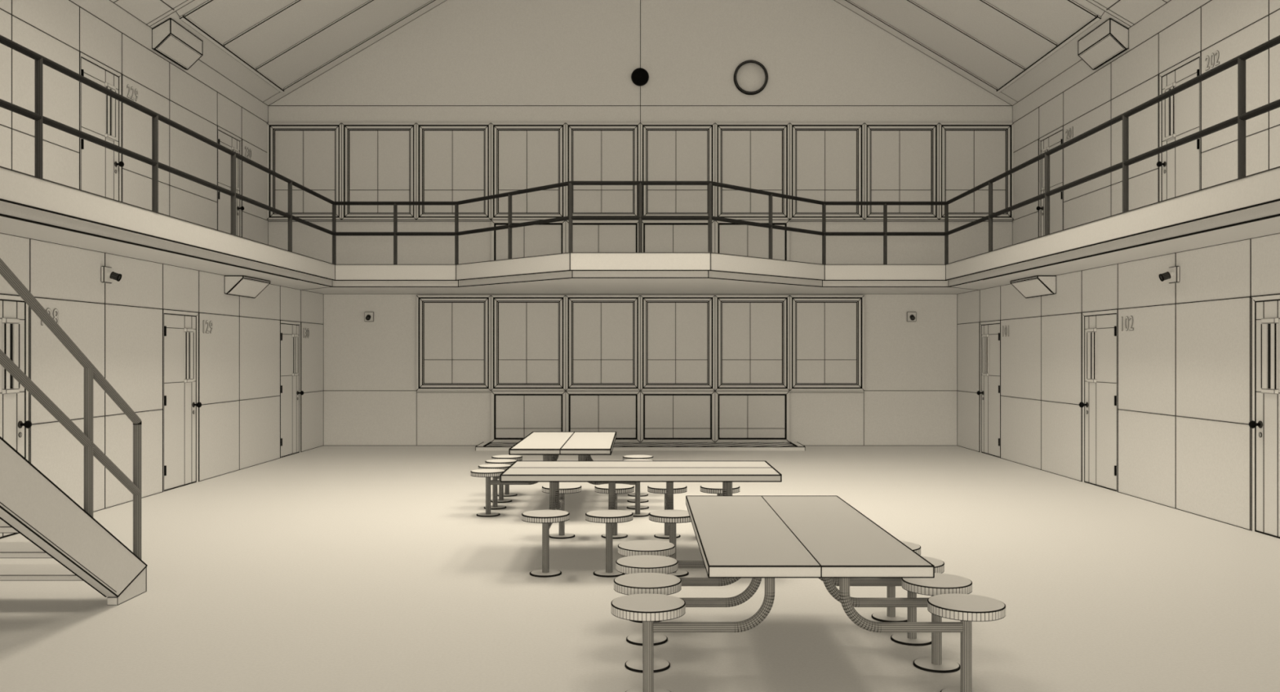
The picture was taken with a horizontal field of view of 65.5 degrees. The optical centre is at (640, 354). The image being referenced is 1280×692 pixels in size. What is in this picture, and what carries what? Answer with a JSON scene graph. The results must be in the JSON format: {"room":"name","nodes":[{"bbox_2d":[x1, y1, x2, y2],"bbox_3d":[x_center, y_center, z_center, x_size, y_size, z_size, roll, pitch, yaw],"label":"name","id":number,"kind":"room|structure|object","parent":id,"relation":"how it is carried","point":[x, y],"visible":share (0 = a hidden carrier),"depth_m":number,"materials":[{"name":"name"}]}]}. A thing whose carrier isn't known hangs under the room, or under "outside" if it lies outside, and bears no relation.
{"room":"prison interior","nodes":[
{"label":"prison interior","id":0,"kind":"room"},
{"bbox_2d":[0,0,268,244],"bbox_3d":[-6.772,-2.951,7.463,0.155,3.043,20.925,0,0,0],"label":"wall","id":1,"kind":"structure","parent":0,"point":[199,99],"depth_m":13.18,"materials":[{"name":"paint"}]},
{"bbox_2d":[79,51,124,201],"bbox_3d":[-6.696,-2.524,12.379,0.168,2.192,0.981,0,0,0],"label":"door","id":2,"kind":"structure","parent":1,"relation":"in","point":[100,115],"depth_m":12.39,"materials":[{"name":"paint"}]},
{"bbox_2d":[126,84,137,102],"bbox_3d":[-6.695,-3.437,13.126,0.010,0.176,0.282,0,0,0],"label":"number","id":3,"kind":"object","parent":1,"relation":"in","point":[127,86],"depth_m":13.13,"materials":[{"name":"paint"}]},
{"bbox_2d":[151,17,203,70],"bbox_3d":[-6.572,-4.394,14.155,0.267,0.430,1.002,0,0,0],"label":"light","id":4,"kind":"object","parent":1,"relation":"attached to","point":[170,39],"visible":1,"depth_m":14.00,"materials":[{"name":"paint"}]},
{"bbox_2d":[217,125,244,236],"bbox_3d":[-6.696,-2.524,16.251,0.168,2.192,0.981,0,0,0],"label":"door","id":5,"kind":"structure","parent":1,"relation":"in","point":[226,139],"depth_m":16.19,"materials":[{"name":"paint"}]},
{"bbox_2d":[244,146,251,158],"bbox_3d":[-6.695,-3.438,16.997,0.010,0.174,0.282,0,0,0],"label":"number","id":6,"kind":"object","parent":1,"relation":"in","point":[249,153],"depth_m":17.00,"materials":[{"name":"paint"}]},
{"bbox_2d":[0,232,323,512],"bbox_3d":[-5.778,0.284,7.463,0.155,2.738,20.925,0,0,0],"label":"wall","id":7,"kind":"structure","parent":0,"point":[117,326],"depth_m":11.43,"materials":[{"name":"paint"}]},
{"bbox_2d":[0,293,31,538],"bbox_3d":[-5.702,0.556,8.818,0.168,2.192,0.981,0,0,0],"label":"door","id":8,"kind":"structure","parent":7,"relation":"in","point":[15,424],"depth_m":9.10,"materials":[{"name":"paint"}]},
{"bbox_2d":[40,307,58,325],"bbox_3d":[-5.701,-0.357,9.614,0.010,0.174,0.283,0,0,0],"label":"number","id":9,"kind":"object","parent":7,"relation":"in","point":[47,309],"depth_m":9.68,"materials":[{"name":"paint"}]},
{"bbox_2d":[101,266,121,284],"bbox_3d":[-5.623,-0.844,10.610,0.167,0.176,0.170,0,0,0],"label":"camera","id":10,"kind":"object","parent":7,"relation":"attached to","point":[107,275],"visible":1,"depth_m":10.58,"materials":[{"name":"paint"}]},
{"bbox_2d":[162,309,201,492],"bbox_3d":[-5.702,0.556,12.379,0.168,2.192,0.981,0,0,0],"label":"door","id":11,"kind":"structure","parent":7,"relation":"in","point":[181,404],"depth_m":12.39,"materials":[{"name":"paint"}]},
{"bbox_2d":[203,320,213,333],"bbox_3d":[-5.701,-0.357,13.126,0.010,0.176,0.283,0,0,0],"label":"number","id":12,"kind":"object","parent":7,"relation":"in","point":[206,321],"depth_m":13.14,"materials":[{"name":"paint"}]},
{"bbox_2d":[224,275,270,298],"bbox_3d":[-5.579,-0.948,14.155,0.267,0.258,1.002,0,0,0],"label":"light","id":13,"kind":"object","parent":7,"relation":"attached to","point":[238,286],"visible":1,"depth_m":13.96,"materials":[{"name":"paint"}]},
{"bbox_2d":[280,320,303,457],"bbox_3d":[-5.702,0.556,16.251,0.168,2.192,0.981,0,0,0],"label":"door","id":14,"kind":"structure","parent":7,"relation":"in","point":[291,393],"depth_m":16.27,"materials":[{"name":"paint"}]},
{"bbox_2d":[303,328,309,337],"bbox_3d":[-5.701,-0.357,16.997,0.010,0.174,0.282,0,0,0],"label":"number","id":15,"kind":"object","parent":7,"relation":"in","point":[306,332],"depth_m":16.99,"materials":[{"name":"paint"}]},
{"bbox_2d":[0,445,1279,691],"bbox_3d":[0.000,1.710,7.460,11.712,0.120,21.220,0,0,0],"label":"floor","id":16,"kind":"structure","parent":0,"point":[324,568],"depth_m":6.88,"materials":[{"name":"concrete"}]},
{"bbox_2d":[0,257,147,605],"bbox_3d":[-4.024,-0.347,4.668,1.198,3.998,4.502,0,0,0],"label":"staircase","id":17,"kind":"structure","parent":16,"relation":"on","point":[32,506],"depth_m":6.12,"materials":[{"name":"metal"}]},
{"bbox_2d":[470,431,653,517],"bbox_3d":[-0.792,1.292,10.910,1.888,0.715,2.194,0,0,0],"label":"dining table","id":18,"kind":"object","parent":16,"relation":"on","point":[550,445],"visible":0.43,"depth_m":10.47,"materials":[{"name":"laminate"}]},
{"bbox_2d":[475,441,805,450],"bbox_3d":[0.000,1.611,17.451,5.635,0.077,0.936,0,0,0],"label":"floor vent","id":19,"kind":"object","parent":16,"relation":"in","point":[490,446],"visible":0.77,"depth_m":16.99,"materials":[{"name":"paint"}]},
{"bbox_2d":[500,461,782,577],"bbox_3d":[0.005,1.293,8.238,2.191,0.713,1.888,0,0,0],"label":"dining table","id":20,"kind":"object","parent":16,"relation":"on","point":[553,473],"visible":0.75,"depth_m":7.83,"materials":[{"name":"laminate"}]},
{"bbox_2d":[611,495,1005,691],"bbox_3d":[0.803,1.294,5.507,1.888,0.711,2.187,0,0,0],"label":"dining table","id":21,"kind":"object","parent":16,"relation":"on","point":[825,538],"visible":1,"depth_m":5.09,"materials":[{"name":"laminate"}]},
{"bbox_2d":[0,166,1279,293],"bbox_3d":[0.000,-1.254,7.460,13.700,0.362,20.920,0,0,0],"label":"balcony","id":22,"kind":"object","parent":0,"point":[33,207],"depth_m":13.22,"materials":[{"name":"concrete"}]},
{"bbox_2d":[0,35,1279,264],"bbox_3d":[0.000,-1.937,6.484,9.873,1.014,19.004,0,0,0],"label":"gallery railing","id":23,"kind":"object","parent":22,"relation":"on","point":[40,60],"visible":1,"depth_m":12.52,"materials":[{"name":"grey metal"}]},
{"bbox_2d":[268,0,1012,445],"bbox_3d":[0.000,-3.335,17.992,13.700,10.209,0.156,0,0,0],"label":"wall","id":24,"kind":"structure","parent":0,"point":[458,61],"depth_m":17.92,"materials":[{"name":"paint"}]},
{"bbox_2d":[266,123,342,220],"bbox_3d":[-6.032,-3.280,17.889,1.338,1.740,0.058,0,0,0],"label":"window","id":25,"kind":"structure","parent":24,"relation":"in","point":[309,155],"depth_m":17.91,"materials":[{"name":"beige glass"}]},
{"bbox_2d":[364,311,373,321],"bbox_3d":[-4.875,-0.670,17.837,0.170,0.176,0.167,0,0,0],"label":"camera","id":26,"kind":"object","parent":24,"relation":"attached to","point":[368,316],"visible":1,"depth_m":17.88,"materials":[{"name":"paint"}]},
{"bbox_2d":[342,123,417,220],"bbox_3d":[-4.692,-3.280,17.889,1.338,1.740,0.058,0,0,0],"label":"window","id":27,"kind":"structure","parent":24,"relation":"in","point":[379,160],"depth_m":17.91,"materials":[{"name":"beige glass"}]},
{"bbox_2d":[416,295,491,391],"bbox_3d":[-3.351,-0.198,17.889,1.338,1.715,0.058,0,0,0],"label":"window","id":28,"kind":"structure","parent":24,"relation":"in","point":[454,332],"depth_m":17.91,"materials":[{"name":"glass"}]},
{"bbox_2d":[416,123,491,220],"bbox_3d":[-3.351,-3.280,17.889,1.338,1.740,0.058,0,0,0],"label":"window","id":29,"kind":"structure","parent":24,"relation":"in","point":[454,160],"depth_m":17.91,"materials":[{"name":"beige glass"}]},
{"bbox_2d":[491,295,565,391],"bbox_3d":[-2.011,-0.198,17.889,1.338,1.715,0.058,0,0,0],"label":"window","id":30,"kind":"structure","parent":24,"relation":"in","point":[528,332],"depth_m":17.91,"materials":[{"name":"glass"}]},
{"bbox_2d":[491,123,565,220],"bbox_3d":[-2.011,-3.280,17.889,1.338,1.740,0.058,0,0,0],"label":"window","id":31,"kind":"structure","parent":24,"relation":"in","point":[524,156],"depth_m":17.91,"materials":[{"name":"beige glass"}]},
{"bbox_2d":[491,391,565,442],"bbox_3d":[-2.011,1.127,17.894,1.340,0.927,0.048,0,0,0],"label":"window","id":32,"kind":"structure","parent":24,"relation":"in","point":[515,415],"depth_m":17.91,"materials":[{"name":"beige glass"}]},
{"bbox_2d":[491,220,565,260],"bbox_3d":[-2.011,-1.940,17.894,1.340,0.932,0.048,0,0,0],"label":"window","id":33,"kind":"structure","parent":24,"relation":"in","point":[548,238],"depth_m":17.91,"materials":[{"name":"beige glass"}]},
{"bbox_2d":[565,220,638,253],"bbox_3d":[-0.670,-1.940,17.894,1.340,0.932,0.048,0,0,0],"label":"window","id":34,"kind":"structure","parent":24,"relation":"in","point":[588,236],"depth_m":17.91,"materials":[{"name":"beige glass"}]},
{"bbox_2d":[565,295,639,391],"bbox_3d":[-0.670,-0.198,17.889,1.338,1.715,0.058,0,0,0],"label":"window","id":35,"kind":"structure","parent":24,"relation":"in","point":[602,332],"depth_m":17.91,"materials":[{"name":"glass"}]},
{"bbox_2d":[565,122,639,220],"bbox_3d":[-0.670,-3.280,17.889,1.338,1.740,0.058,0,0,0],"label":"window","id":36,"kind":"structure","parent":24,"relation":"in","point":[594,152],"depth_m":17.91,"materials":[{"name":"beige glass"}]},
{"bbox_2d":[565,391,639,442],"bbox_3d":[-0.670,1.127,17.894,1.340,0.927,0.048,0,0,0],"label":"window","id":37,"kind":"structure","parent":24,"relation":"in","point":[618,411],"depth_m":17.91,"materials":[{"name":"beige glass"}]},
{"bbox_2d":[631,67,648,86],"bbox_3d":[-0.005,-4.980,17.850,0.319,0.319,0.140,0,0,0],"label":"dome","id":38,"kind":"object","parent":24,"relation":"attached to","point":[639,77],"visible":1,"depth_m":17.81,"materials":[{"name":"black plastic"}]},
{"bbox_2d":[640,295,715,391],"bbox_3d":[0.670,-0.198,17.889,1.338,1.715,0.058,0,0,0],"label":"window","id":39,"kind":"structure","parent":24,"relation":"in","point":[677,332],"depth_m":17.91,"materials":[{"name":"beige glass"}]},
{"bbox_2d":[640,123,715,220],"bbox_3d":[0.670,-3.280,17.889,1.338,1.740,0.058,0,0,0],"label":"window","id":40,"kind":"structure","parent":24,"relation":"in","point":[669,152],"depth_m":17.91,"materials":[{"name":"beige glass"}]},
{"bbox_2d":[640,391,715,442],"bbox_3d":[0.670,1.127,17.894,1.340,0.927,0.048,0,0,0],"label":"window","id":41,"kind":"structure","parent":24,"relation":"in","point":[665,416],"depth_m":17.91,"materials":[{"name":"white paint"}]},
{"bbox_2d":[642,220,715,253],"bbox_3d":[0.670,-1.940,17.894,1.340,0.932,0.048,0,0,0],"label":"window","id":42,"kind":"structure","parent":24,"relation":"in","point":[658,236],"depth_m":17.91,"materials":[{"name":"beige glass"}]},
{"bbox_2d":[733,60,768,95],"bbox_3d":[1.986,-4.970,17.892,0.616,0.616,0.055,0,0,0],"label":"wall clock","id":43,"kind":"object","parent":24,"relation":"attached to","point":[750,77],"visible":1,"depth_m":17.89,"materials":[{"name":"paint"}]},
{"bbox_2d":[715,295,789,391],"bbox_3d":[2.011,-0.198,17.889,1.338,1.715,0.058,0,0,0],"label":"window","id":44,"kind":"structure","parent":24,"relation":"in","point":[752,332],"depth_m":17.91,"materials":[{"name":"beige glass"}]},
{"bbox_2d":[715,122,789,220],"bbox_3d":[2.011,-3.280,17.889,1.338,1.740,0.058,0,0,0],"label":"window","id":45,"kind":"structure","parent":24,"relation":"in","point":[755,156],"depth_m":17.91,"materials":[{"name":"beige glass"}]},
{"bbox_2d":[715,391,789,442],"bbox_3d":[2.011,1.127,17.894,1.340,0.927,0.048,0,0,0],"label":"window","id":46,"kind":"structure","parent":24,"relation":"in","point":[740,416],"depth_m":17.91,"materials":[{"name":"white paint"}]},
{"bbox_2d":[715,220,789,260],"bbox_3d":[2.011,-1.940,17.894,1.340,0.932,0.048,0,0,0],"label":"window","id":47,"kind":"structure","parent":24,"relation":"in","point":[731,238],"depth_m":17.91,"materials":[{"name":"beige glass"}]},
{"bbox_2d":[789,295,864,391],"bbox_3d":[3.351,-0.198,17.889,1.338,1.715,0.058,0,0,0],"label":"window","id":48,"kind":"structure","parent":24,"relation":"in","point":[827,332],"depth_m":17.91,"materials":[{"name":"beige glass"}]},
{"bbox_2d":[789,123,864,220],"bbox_3d":[3.351,-3.280,17.889,1.338,1.740,0.058,0,0,0],"label":"window","id":49,"kind":"structure","parent":24,"relation":"in","point":[827,160],"depth_m":17.91,"materials":[{"name":"beige glass"}]},
{"bbox_2d":[863,123,938,220],"bbox_3d":[4.692,-3.280,17.889,1.338,1.740,0.058,0,0,0],"label":"window","id":50,"kind":"structure","parent":24,"relation":"in","point":[901,160],"depth_m":17.91,"materials":[{"name":"beige glass"}]},
{"bbox_2d":[906,311,915,321],"bbox_3d":[4.875,-0.670,17.837,0.170,0.176,0.167,0,0,0],"label":"camera","id":51,"kind":"object","parent":24,"relation":"attached to","point":[911,316],"visible":1,"depth_m":17.88,"materials":[{"name":"paint"}]},
{"bbox_2d":[938,122,1013,220],"bbox_3d":[6.032,-3.280,17.889,1.338,1.740,0.058,0,0,0],"label":"window","id":52,"kind":"structure","parent":24,"relation":"in","point":[971,155],"depth_m":17.91,"materials":[{"name":"beige glass"}]},
{"bbox_2d":[111,0,1169,105],"bbox_3d":[0.000,-6.507,7.460,13.700,4.255,21.220,0,0,0],"label":"ceiling","id":53,"kind":"structure","parent":0,"point":[1056,20],"depth_m":16.00,"materials":[{"name":"paint"}]},
{"bbox_2d":[179,0,437,93],"bbox_3d":[-3.212,-6.515,15.720,6.325,3.766,3.920,0,0,0],"label":"trim","id":54,"kind":"structure","parent":53,"relation":"attached to","point":[184,19],"depth_m":16.33,"materials":[{"name":"paint"}]},
{"bbox_2d":[843,0,1101,93],"bbox_3d":[3.212,-6.515,15.720,6.325,3.766,3.920,0,0,0],"label":"trim","id":55,"kind":"structure","parent":53,"relation":"attached to","point":[1095,18],"depth_m":16.33,"materials":[{"name":"paint"}]},
{"bbox_2d":[956,232,1279,530],"bbox_3d":[5.778,0.284,7.463,0.155,2.738,20.925,0,0,0],"label":"wall","id":56,"kind":"structure","parent":0,"point":[1184,409],"depth_m":11.17,"materials":[{"name":"paint"}]},
{"bbox_2d":[977,320,1000,457],"bbox_3d":[5.702,0.556,16.251,0.168,2.192,0.981,0,0,0],"label":"door","id":57,"kind":"structure","parent":56,"relation":"in","point":[988,393],"depth_m":16.26,"materials":[{"name":"paint"}]},
{"bbox_2d":[1002,325,1008,337],"bbox_3d":[5.701,-0.357,15.535,0.010,0.174,0.258,0,0,0],"label":"number","id":58,"kind":"object","parent":56,"relation":"in","point":[1005,328],"depth_m":15.54,"materials":[{"name":"paint"}]},
{"bbox_2d":[1009,275,1056,298],"bbox_3d":[5.579,-0.948,14.155,0.267,0.258,1.002,0,0,0],"label":"light","id":59,"kind":"object","parent":56,"relation":"attached to","point":[1035,286],"visible":1,"depth_m":13.95,"materials":[{"name":"paint"}]},
{"bbox_2d":[1079,308,1118,492],"bbox_3d":[5.702,0.556,12.379,0.168,2.192,0.981,0,0,0],"label":"door","id":60,"kind":"structure","parent":56,"relation":"in","point":[1099,404],"depth_m":12.41,"materials":[{"name":"paint"}]},
{"bbox_2d":[1121,315,1133,331],"bbox_3d":[5.701,-0.357,11.650,0.010,0.174,0.283,0,0,0],"label":"number","id":61,"kind":"object","parent":56,"relation":"in","point":[1126,317],"depth_m":11.64,"materials":[{"name":"paint"}]},
{"bbox_2d":[1158,266,1179,284],"bbox_3d":[5.623,-0.844,10.610,0.167,0.176,0.170,0,0,0],"label":"camera","id":62,"kind":"object","parent":56,"relation":"attached to","point":[1172,275],"visible":1,"depth_m":10.58,"materials":[{"name":"paint"}]},
{"bbox_2d":[1248,293,1279,538],"bbox_3d":[5.702,0.556,8.818,0.168,2.192,0.981,0,0,0],"label":"door","id":63,"kind":"structure","parent":56,"relation":"in","point":[1264,310],"depth_m":9.11,"materials":[{"name":"paint"}]},
{"bbox_2d":[1012,0,1279,244],"bbox_3d":[6.772,-2.951,7.463,0.155,3.043,20.925,0,0,0],"label":"wall","id":64,"kind":"structure","parent":0,"point":[1082,98],"depth_m":13.18,"materials":[{"name":"paint"}]},
{"bbox_2d":[1035,125,1063,236],"bbox_3d":[6.696,-2.524,16.251,0.168,2.192,0.981,0,0,0],"label":"door","id":65,"kind":"structure","parent":64,"relation":"in","point":[1055,138],"depth_m":16.18,"materials":[{"name":"paint"}]},
{"bbox_2d":[1066,126,1073,140],"bbox_3d":[6.695,-3.438,15.535,0.010,0.174,0.257,0,0,0],"label":"number","id":66,"kind":"object","parent":64,"relation":"in","point":[1069,129],"depth_m":15.51,"materials":[{"name":"paint"}]},
{"bbox_2d":[1077,17,1128,70],"bbox_3d":[6.572,-4.394,14.155,0.267,0.430,1.002,0,0,0],"label":"light","id":67,"kind":"object","parent":64,"relation":"attached to","point":[1110,38],"visible":1,"depth_m":14.00,"materials":[{"name":"paint"}]},
{"bbox_2d":[1156,51,1201,201],"bbox_3d":[6.696,-2.524,12.379,0.168,2.192,0.981,0,0,0],"label":"door","id":68,"kind":"structure","parent":64,"relation":"in","point":[1180,115],"depth_m":12.39,"materials":[{"name":"paint"}]},
{"bbox_2d":[1205,50,1219,71],"bbox_3d":[6.695,-3.438,11.650,0.010,0.174,0.282,0,0,0],"label":"number","id":69,"kind":"object","parent":64,"relation":"in","point":[1217,63],"depth_m":11.64,"materials":[{"name":"paint"}]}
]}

